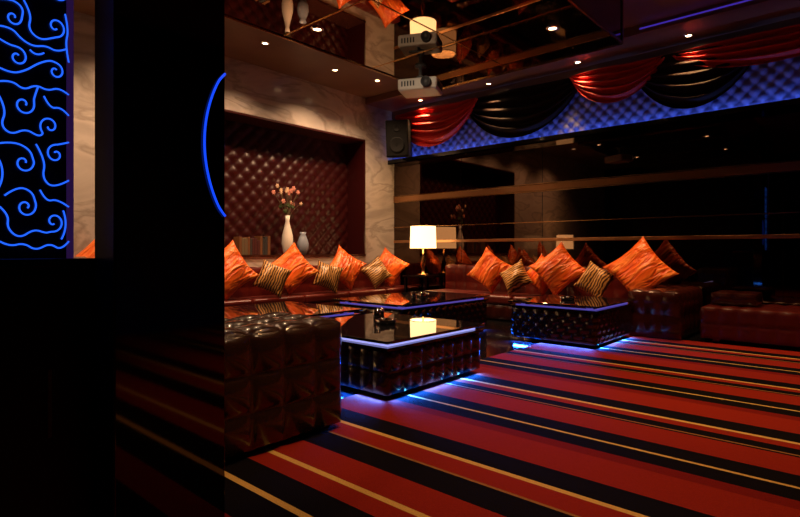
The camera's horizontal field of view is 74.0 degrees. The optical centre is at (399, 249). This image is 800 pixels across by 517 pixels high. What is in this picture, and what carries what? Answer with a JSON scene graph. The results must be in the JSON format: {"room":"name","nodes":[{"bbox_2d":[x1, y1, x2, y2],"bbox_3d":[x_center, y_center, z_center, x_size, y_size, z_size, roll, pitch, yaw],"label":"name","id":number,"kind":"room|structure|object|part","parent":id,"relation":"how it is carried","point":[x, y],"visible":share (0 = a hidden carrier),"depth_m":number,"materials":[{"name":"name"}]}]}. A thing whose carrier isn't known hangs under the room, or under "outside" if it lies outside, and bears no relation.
{"room":"entertainment venue","nodes":[
{"label":"entertainment venue","id":0,"kind":"room"},
{"bbox_2d":[95,0,225,516],"bbox_3d":[-0.768,-0.806,1.727,0.161,3.488,0.357,0,0,41],"label":"pier","id":1,"kind":"object","parent":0,"point":[160,73],"visible":1,"depth_m":1.65,"materials":[{"name":"grey"}]},
{"bbox_2d":[74,11,393,266],"bbox_3d":[-3.545,-0.800,5.954,0.500,3.500,10.220,0,0,41],"label":"wall","id":2,"kind":"structure","parent":0,"point":[251,89],"depth_m":7.59,"materials":[{"name":"beige stone"}]},
{"bbox_2d":[225,109,365,256],"bbox_3d":[-1.922,-0.875,7.735,0.470,1.950,3.540,0,0,41],"label":"wall niche","id":3,"kind":"object","parent":2,"relation":"attached to","point":[327,169],"visible":0.53,"depth_m":8.28,"materials":[{"name":"red leather"}]},
{"bbox_2d":[234,236,269,254],"bbox_3d":[-2.068,-0.066,7.434,0.150,0.269,0.495,0,0,41],"label":"books","id":4,"kind":"object","parent":3,"relation":"on","point":[258,245],"visible":0.95,"depth_m":7.36,"materials":[{"name":"brown paper"}]},
{"bbox_2d":[242,238,244,254],"bbox_3d":[-2.193,-0.047,7.293,0.150,0.232,0.042,0,0,41],"label":"book","id":5,"kind":"object","parent":4,"relation":"on","point":[243,239],"depth_m":7.25,"materials":[{"name":"brown paper"}]},
{"bbox_2d":[245,238,247,254],"bbox_3d":[-2.162,-0.048,7.329,0.150,0.233,0.049,0,0,41],"label":"book","id":6,"kind":"object","parent":4,"relation":"on","point":[246,239],"depth_m":7.28,"materials":[{"name":"brown paper"}]},
{"bbox_2d":[250,239,251,254],"bbox_3d":[-2.110,-0.044,7.386,0.150,0.227,0.036,0,0,41],"label":"book","id":7,"kind":"object","parent":4,"relation":"on","point":[250,239],"depth_m":7.33,"materials":[{"name":"brown paper"}]},
{"bbox_2d":[250,238,253,254],"bbox_3d":[-2.087,-0.047,7.413,0.150,0.232,0.030,0,0,41],"label":"book","id":8,"kind":"object","parent":4,"relation":"on","point":[251,239],"depth_m":7.35,"materials":[{"name":"red paper"}]},
{"bbox_2d":[254,238,256,254],"bbox_3d":[-2.062,-0.048,7.441,0.150,0.235,0.042,0,0,41],"label":"book","id":9,"kind":"object","parent":4,"relation":"on","point":[255,239],"depth_m":7.39,"materials":[{"name":"red paper"}]},
{"bbox_2d":[257,240,259,254],"bbox_3d":[-2.031,-0.035,7.476,0.150,0.209,0.045,0,0,41],"label":"book","id":10,"kind":"object","parent":4,"relation":"on","point":[258,241],"depth_m":7.42,"materials":[{"name":"red paper"}]},
{"bbox_2d":[263,238,264,254],"bbox_3d":[-1.978,-0.047,7.536,0.150,0.231,0.032,0,0,41],"label":"book","id":11,"kind":"object","parent":4,"relation":"on","point":[263,238],"depth_m":7.49,"materials":[{"name":"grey paper"}]},
{"bbox_2d":[263,237,267,254],"bbox_3d":[-1.950,-0.060,7.567,0.150,0.257,0.048,0,0,41],"label":"book","id":12,"kind":"object","parent":4,"relation":"on","point":[265,239],"depth_m":7.51,"materials":[{"name":"grey paper"}]},
{"bbox_2d":[263,236,269,254],"bbox_3d":[-1.919,-0.066,7.603,0.150,0.269,0.044,0,0,41],"label":"book","id":13,"kind":"object","parent":4,"relation":"on","point":[267,238],"depth_m":7.53,"materials":[{"name":"brown paper"}]},
{"bbox_2d":[271,184,302,253],"bbox_3d":[-1.659,-0.448,7.923,0.196,1.034,0.534,0,0,41],"label":"flower vase","id":14,"kind":"object","parent":3,"relation":"on","point":[287,236],"visible":0.98,"depth_m":7.85,"materials":[{"name":"white ceramic"}]},
{"bbox_2d":[297,232,308,254],"bbox_3d":[-1.480,-0.101,8.092,0.180,0.340,0.180,0,0,41],"label":"ceramic jar","id":15,"kind":"object","parent":3,"relation":"on","point":[302,244],"visible":0.94,"depth_m":8.03,"materials":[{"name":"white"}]},
{"bbox_2d":[241,254,365,256],"bbox_3d":[-1.922,0.085,7.735,0.470,0.030,3.540,0,0,41],"label":"shelf","id":16,"kind":"object","parent":3,"relation":"attached to","point":[271,255],"depth_m":8.05,"materials":[{"name":"brown wood"}]},
{"bbox_2d":[385,119,411,157],"bbox_3d":[-0.096,-1.850,8.920,0.724,0.637,0.532,0,0,41],"label":"wall speaker","id":17,"kind":"object","parent":2,"relation":"attached to","point":[398,132],"visible":1,"depth_m":8.69,"materials":[{"name":"black plastic"}]},
{"bbox_2d":[74,0,729,97],"bbox_3d":[-0.110,-2.600,2.781,9.850,0.100,10.420,0,0,41],"label":"ceiling","id":18,"kind":"structure","parent":0,"point":[242,41],"depth_m":6.86,"materials":[{"name":"paint"}]},
{"bbox_2d":[311,26,323,31],"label":"recessed light","id":19,"kind":"object","parent":18,"relation":"in","point":[316,28],"depth_m":4.48,"materials":[{"name":"white"}]},
{"bbox_2d":[225,0,622,89],"bbox_3d":[-0.835,-2.205,3.229,2.190,0.690,6.150,0,0,41],"label":"ceiling canopy","id":20,"kind":"object","parent":18,"relation":"attached to","point":[459,42],"visible":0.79,"depth_m":4.52,"materials":[{"name":"brown mirror"}]},
{"bbox_2d":[398,64,441,97],"bbox_3d":[0.203,-1.729,5.372,0.404,0.278,0.350,0,0,17],"label":"ceiling projector","id":21,"kind":"object","parent":20,"relation":"attached to","point":[421,86],"visible":1,"depth_m":5.29,"materials":[{"name":"beige plastic"}]},
{"bbox_2d":[546,25,558,30],"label":"recessed light","id":22,"kind":"object","parent":18,"relation":"in","point":[548,28],"depth_m":4.46,"materials":[{"name":"white"}]},
{"bbox_2d":[365,0,799,111],"bbox_3d":[3.084,-2.500,6.164,9.150,0.100,0.720,0,0,41],"label":"ceiling soffit","id":23,"kind":"structure","parent":18,"relation":"attached to","point":[753,13],"depth_m":6.12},
{"bbox_2d":[683,33,693,37],"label":"recessed light","id":24,"kind":"object","parent":18,"relation":"in","point":[686,35],"depth_m":6.06,"materials":[{"name":"white"}]},
{"bbox_2d":[639,0,750,28],"bbox_3d":[4.489,-2.502,4.432,4.750,0.013,0.012,0,0,41],"label":"light strip","id":25,"kind":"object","parent":18,"relation":"attached to","point":[744,0],"depth_m":5.62,"materials":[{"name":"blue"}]},
{"bbox_2d":[416,293,429,296],"bbox_3d":[0.260,0.522,6.179,0.170,0.035,0.170,0,0,41],"label":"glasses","id":26,"kind":"object","parent":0,"point":[417,294],"depth_m":6.13,"materials":[{"name":"clear glass"}]},
{"bbox_2d":[341,318,799,397],"bbox_3d":[-0.110,1.000,2.781,9.850,0.100,10.420,0,0,41],"label":"floor","id":27,"kind":"structure","parent":0,"point":[496,338],"depth_m":5.45,"materials":[{"name":"black tile"}]},
{"bbox_2d":[225,301,361,318],"bbox_3d":[-1.296,0.755,4.851,1.130,0.390,1.550,0,0,41],"label":"coffee table","id":28,"kind":"object","parent":27,"relation":"on","point":[314,310],"visible":0.13,"depth_m":5.00,"materials":[{"name":"black glass"}]},
{"bbox_2d":[225,264,418,306],"bbox_3d":[-1.770,0.578,7.073,0.665,0.705,5.699,0,0,41],"label":"tufted sofa","id":29,"kind":"object","parent":27,"relation":"on","point":[247,294],"visible":0.17,"depth_m":7.49,"materials":[{"name":"red leather"}]},
{"bbox_2d":[74,239,94,256],"bbox_3d":[-3.075,0.197,5.469,0.836,0.850,0.312,0,0,-38],"label":"cushion","id":30,"kind":"object","parent":29,"relation":"on","point":[89,251],"visible":0.05,"depth_m":5.40,"materials":[{"name":"orange fabric"}]},
{"bbox_2d":[225,298,252,306],"bbox_3d":[-2.228,0.670,6.401,0.420,0.120,0.795,0,0,41],"label":"seat cushion","id":31,"kind":"object","parent":29,"relation":"on","point":[231,301],"depth_m":6.44,"materials":[{"name":"red leather"}]},
{"bbox_2d":[225,240,259,300],"bbox_3d":[-2.088,0.246,6.523,0.295,0.752,0.758,0,0,44],"label":"cushion","id":32,"kind":"object","parent":29,"relation":"on","point":[238,273],"visible":0.69,"depth_m":6.49,"materials":[{"name":"orange fabric"}]},
{"bbox_2d":[239,294,304,303],"bbox_3d":[-1.693,0.670,7.005,0.420,0.120,0.795,0,0,41],"label":"seat cushion","id":33,"kind":"object","parent":29,"relation":"on","point":[255,298],"depth_m":6.93,"materials":[{"name":"red leather"}]},
{"bbox_2d":[252,259,292,297],"bbox_3d":[-1.650,0.368,6.875,0.510,0.508,0.249,0,0,-11],"label":"cushion","id":34,"kind":"object","parent":29,"relation":"on","point":[272,278],"visible":1,"depth_m":6.82,"materials":[{"name":"gold fabric"}]},
{"bbox_2d":[272,243,319,294],"bbox_3d":[-1.468,0.255,7.248,0.743,0.734,0.287,0,0,-24],"label":"cushion","id":35,"kind":"object","parent":29,"relation":"on","point":[292,259],"visible":0.8,"depth_m":7.20,"materials":[{"name":"orange fabric"}]},
{"bbox_3d":[-1.933,0.478,7.218,0.230,0.505,5.699,0,0,41],"label":"backrest","id":36,"kind":"part","parent":29,"relation":"part of","materials":[{"name":"red leather"}]},
{"bbox_2d":[292,291,348,302],"bbox_3d":[-1.158,0.670,7.610,0.420,0.120,0.795,0,0,41],"label":"seat cushion","id":37,"kind":"object","parent":29,"relation":"on","point":[309,296],"depth_m":7.47,"materials":[{"name":"red leather"}]},
{"bbox_2d":[312,260,343,292],"bbox_3d":[-1.023,0.382,7.577,0.428,0.480,0.291,0,0,-2],"label":"cushion","id":38,"kind":"object","parent":29,"relation":"on","point":[328,277],"visible":0.98,"depth_m":7.51,"materials":[{"name":"gold fabric"}]},
{"bbox_2d":[330,245,366,290],"bbox_3d":[-0.834,0.271,8.021,0.299,0.703,0.687,0,0,38],"label":"cushion","id":39,"kind":"object","parent":29,"relation":"on","point":[352,266],"visible":0.77,"depth_m":7.94,"materials":[{"name":"orange fabric"}]},
{"bbox_2d":[337,288,385,296],"bbox_3d":[-0.623,0.670,8.215,0.420,0.120,0.795,0,0,41],"label":"seat cushion","id":40,"kind":"object","parent":29,"relation":"on","point":[355,292],"depth_m":8.11,"materials":[{"name":"red leather"}]},
{"bbox_2d":[360,256,392,288],"bbox_3d":[-0.359,0.353,8.356,0.538,0.537,0.266,0,0,-34],"label":"cushion","id":41,"kind":"object","parent":29,"relation":"on","point":[376,272],"visible":1,"depth_m":8.28,"materials":[{"name":"gold fabric"}]},
{"bbox_2d":[379,247,408,286],"bbox_3d":[-0.197,0.284,8.750,0.692,0.675,0.275,0,0,-21],"label":"cushion","id":42,"kind":"object","parent":29,"relation":"on","point":[394,265],"visible":0.64,"depth_m":8.68,"materials":[{"name":"orange fabric"}]},
{"bbox_2d":[371,285,418,293],"bbox_3d":[-0.088,0.670,8.819,0.420,0.120,0.795,0,0,41],"label":"seat cushion","id":43,"kind":"object","parent":29,"relation":"on","point":[396,288],"depth_m":8.65,"materials":[{"name":"red leather"}]},
{"bbox_2d":[332,291,489,327],"bbox_3d":[0.168,0.746,6.127,1.028,0.408,1.598,0,0,41],"label":"coffee table","id":44,"kind":"object","parent":27,"relation":"on","point":[442,305],"visible":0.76,"depth_m":5.81,"materials":[{"name":"black glass"}]},
{"bbox_2d":[410,291,425,299],"label":"glasses","id":45,"kind":"object","parent":44,"relation":"on","point":[413,293],"depth_m":5.76,"materials":[{"name":"clear glass"}]},
{"bbox_3d":[0.144,0.494,5.747,0.064,0.090,0.064,0,0,41],"label":"glass","id":46,"kind":"part","parent":45,"relation":"part of","materials":[{"name":"clear glass"}]},
{"bbox_3d":[0.248,0.494,5.789,0.064,0.090,0.064,0,0,41],"label":"glass","id":47,"kind":"part","parent":45,"relation":"part of","materials":[{"name":"clear glass"}]},
{"bbox_2d":[402,274,443,291],"bbox_3d":[0.377,0.680,8.666,0.480,0.540,0.480,0,0,41],"label":"side table","id":48,"kind":"object","parent":27,"relation":"on","point":[423,278],"visible":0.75,"depth_m":8.63,"materials":[{"name":"black paint"}]},
{"bbox_2d":[410,225,436,274],"bbox_3d":[0.377,0.006,8.666,0.438,0.806,0.438,0,0,41],"label":"table lamp","id":49,"kind":"object","parent":48,"relation":"on","point":[422,237],"visible":0.97,"depth_m":8.49,"materials":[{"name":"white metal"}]},
{"bbox_3d":[0.377,-0.206,8.666,0.430,0.370,0.430,0,0,41],"label":"lamp shade","id":50,"kind":"part","parent":49,"relation":"part of","materials":[{"name":"beige fabric"}]},
{"bbox_2d":[225,334,799,516],"bbox_3d":[1.139,0.944,1.076,5.280,0.012,9.080,0,0,41],"label":"floor","id":51,"kind":"structure","parent":27,"relation":"on","point":[628,425],"depth_m":2.56,"materials":[{"name":"red carpet"}]},
{"bbox_2d":[225,312,341,461],"bbox_3d":[-0.813,0.645,2.642,0.584,0.585,0.984,0,0,41],"label":"ottoman","id":52,"kind":"object","parent":51,"relation":"on","point":[283,370],"visible":0.59,"depth_m":2.53,"materials":[{"name":"brown leather"}]},
{"bbox_2d":[331,313,484,395],"bbox_3d":[-0.125,0.749,4.009,1.098,0.375,1.098,0,0,41],"label":"coffee table","id":53,"kind":"object","parent":51,"relation":"on","point":[412,352],"visible":0.66,"depth_m":3.54,"materials":[{"name":"black leather"}]},
{"bbox_2d":[373,308,384,321],"label":"glasses","id":54,"kind":"object","parent":53,"relation":"on","point":[378,312],"depth_m":4.15,"materials":[{"name":"clear glass"}]},
{"bbox_3d":[-0.184,0.514,4.168,0.064,0.090,0.064,0,0,41],"label":"glass","id":55,"kind":"part","parent":54,"relation":"part of","materials":[{"name":"clear glass"}]},
{"bbox_3d":[-0.155,0.514,4.277,0.064,0.090,0.064,0,0,41],"label":"glass","id":56,"kind":"part","parent":54,"relation":"part of","materials":[{"name":"clear glass"}]},
{"bbox_2d":[375,318,396,324],"bbox_3d":[-0.105,0.541,4.032,0.170,0.035,0.170,0,0,41],"label":"glass ashtray","id":57,"kind":"object","parent":53,"relation":"on","point":[381,321],"depth_m":3.98,"materials":[{"name":"black glass"}]},
{"bbox_2d":[508,294,634,345],"bbox_3d":[1.833,0.734,5.655,0.947,0.405,1.038,0,0,41],"label":"coffee table","id":58,"kind":"object","parent":51,"relation":"on","point":[584,320],"visible":1,"depth_m":5.31,"materials":[{"name":"black leather"}]},
{"bbox_2d":[560,296,575,299],"bbox_3d":[1.781,0.511,5.635,0.170,0.035,0.170,0,0,41],"label":"glass ashtray","id":59,"kind":"object","parent":58,"relation":"on","point":[561,297],"depth_m":5.58,"materials":[{"name":"glass"}]},
{"bbox_3d":[-1.703,0.481,1.106,0.423,0.913,2.200,0,0,41],"label":"base cabinet","id":60,"kind":"object","parent":51,"relation":"on","visible":0},
{"bbox_2d":[0,0,73,258],"bbox_3d":[-1.583,-0.897,0.952,0.038,1.845,1.768,0,0,41],"label":"decorative panel","id":61,"kind":"object","parent":60,"relation":"on","point":[37,36],"visible":1,"depth_m":1.54,"materials":[{"name":"black"}]},
{"bbox_3d":[-1.584,-0.897,0.953,0.035,1.845,1.768,0,0,41],"label":"screen frame","id":62,"kind":"part","parent":61,"relation":"part of","materials":[{"name":"purple"}]},
{"bbox_2d":[426,264,702,339],"bbox_3d":[1.863,0.578,7.022,3.636,0.705,1.013,0,0,41],"label":"tufted sofa","id":63,"kind":"object","parent":27,"relation":"on","point":[660,311],"visible":0.39,"depth_m":5.86,"materials":[{"name":"red leather"}]},
{"bbox_2d":[426,289,483,292],"bbox_3d":[0.802,0.670,7.956,0.746,0.120,0.580,0,0,41],"label":"seat cushion","id":64,"kind":"object","parent":63,"relation":"on","point":[438,290],"depth_m":8.00,"materials":[{"name":"red leather"}]},
{"bbox_2d":[467,247,510,293],"bbox_3d":[1.278,0.287,7.534,0.670,0.670,0.296,0,0,7],"label":"cushion","id":65,"kind":"object","parent":63,"relation":"on","point":[487,269],"visible":0.91,"depth_m":7.46,"materials":[{"name":"orange fabric"}]},
{"bbox_2d":[468,291,528,304],"bbox_3d":[1.369,0.670,7.454,0.746,0.120,0.580,0,0,41],"label":"seat cushion","id":66,"kind":"object","parent":63,"relation":"on","point":[498,297],"depth_m":7.20,"materials":[{"name":"red fabric"}]},
{"bbox_2d":[499,259,533,294],"bbox_3d":[1.566,0.369,7.176,0.307,0.506,0.436,0,0,-16],"label":"cushion","id":67,"kind":"object","parent":63,"relation":"on","point":[515,277],"visible":1,"depth_m":7.07,"materials":[{"name":"gold fabric"}]},
{"bbox_2d":[512,294,541,303],"bbox_3d":[1.937,0.670,6.952,0.746,0.120,0.580,0,0,41],"label":"seat cushion","id":68,"kind":"object","parent":63,"relation":"on","point":[525,295],"depth_m":6.97,"materials":[{"name":"red fabric"}]},
{"bbox_3d":[1.915,0.478,7.499,3.079,0.505,0.220,0,0,41],"label":"backrest","id":69,"kind":"part","parent":63,"relation":"part of","materials":[{"name":"red leather"}]},
{"bbox_2d":[527,254,548,295],"bbox_3d":[1.916,0.335,7.138,0.544,0.574,0.274,0,0,4],"label":"cushion","id":70,"kind":"object","parent":63,"relation":"on","point":[539,283],"visible":0.37,"depth_m":7.05,"materials":[{"name":"orange fabric"}]},
{"bbox_2d":[529,242,585,294],"bbox_3d":[2.044,0.255,6.882,0.742,0.735,0.283,0,0,11],"label":"cushion","id":71,"kind":"object","parent":63,"relation":"on","point":[558,269],"visible":0.98,"depth_m":6.78,"materials":[{"name":"orange fabric"}]},
{"bbox_2d":[573,261,615,296],"bbox_3d":[2.374,0.375,6.458,0.508,0.495,0.228,0,0,37],"label":"cushion","id":72,"kind":"object","parent":63,"relation":"on","point":[594,280],"visible":0.97,"depth_m":6.38,"materials":[{"name":"gold fabric"}]},
{"bbox_2d":[603,236,678,291],"bbox_3d":[2.782,0.227,6.146,0.794,0.790,0.298,0,0,14],"label":"cushion","id":73,"kind":"object","parent":63,"relation":"on","point":[640,266],"visible":0.94,"depth_m":6.08,"materials":[{"name":"orange fabric"}]},
{"bbox_3d":[3.012,0.675,6.008,0.570,0.510,1.010,0,0,41],"label":"arm","id":74,"kind":"part","parent":63,"relation":"part of","materials":[{"name":"red leather"}]},
{"bbox_2d":[700,304,799,346],"bbox_3d":[4.038,0.760,5.093,1.940,0.380,0.760,0,0,41],"label":"tufted bench","id":75,"kind":"object","parent":27,"relation":"on","point":[773,324],"visible":0.85,"depth_m":5.17,"materials":[{"name":"red leather"}]},
{"bbox_2d":[711,290,762,305],"bbox_3d":[3.554,0.500,5.601,0.429,0.130,0.429,0,0,41],"label":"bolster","id":76,"kind":"object","parent":75,"relation":"on","point":[726,297],"visible":1,"depth_m":5.46,"materials":[{"name":"red leather"}]},
{"bbox_2d":[392,17,799,159],"bbox_3d":[3.301,-1.985,6.409,9.150,0.930,0.065,0,0,41],"label":"wall","id":77,"kind":"structure","parent":0,"point":[777,80],"depth_m":6.71,"materials":[{"name":"blue fabric"}]},
{"bbox_2d":[394,108,799,306],"bbox_3d":[3.276,-0.800,6.608,9.850,3.500,0.200,0,0,41],"label":"mirror","id":78,"kind":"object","parent":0,"point":[771,267],"depth_m":6.71,"materials":[{"name":"brown mirror"}]},
{"bbox_2d":[388,98,799,165],"bbox_3d":[3.266,-1.538,6.370,9.150,0.075,0.170,0,0,41],"label":"cove lip","id":79,"kind":"object","parent":78,"relation":"attached to","point":[789,104],"visible":1,"depth_m":6.72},
{"bbox_2d":[393,160,799,227],"bbox_3d":[3.316,-0.675,6.426,9.150,0.562,0.020,0,0,41],"label":"strips","id":80,"kind":"object","parent":78,"relation":"attached to","point":[789,160],"visible":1,"depth_m":6.81,"materials":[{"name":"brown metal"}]},
{"bbox_2d":[394,234,799,242],"bbox_3d":[3.318,-0.147,6.429,9.150,0.045,0.014,0,0,41],"label":"strip","id":81,"kind":"object","parent":78,"relation":"attached to","point":[766,236],"visible":1,"depth_m":6.75,"materials":[{"name":"brown wood"}]},
{"bbox_2d":[395,24,799,146],"bbox_3d":[3.229,-1.979,6.253,8.897,0.708,0.185,0,0,41],"label":"swag valance","id":82,"kind":"object","parent":78,"relation":"attached to","point":[694,77],"visible":0.96,"depth_m":6.60,"materials":[{"name":"red fabric"}]}
]}

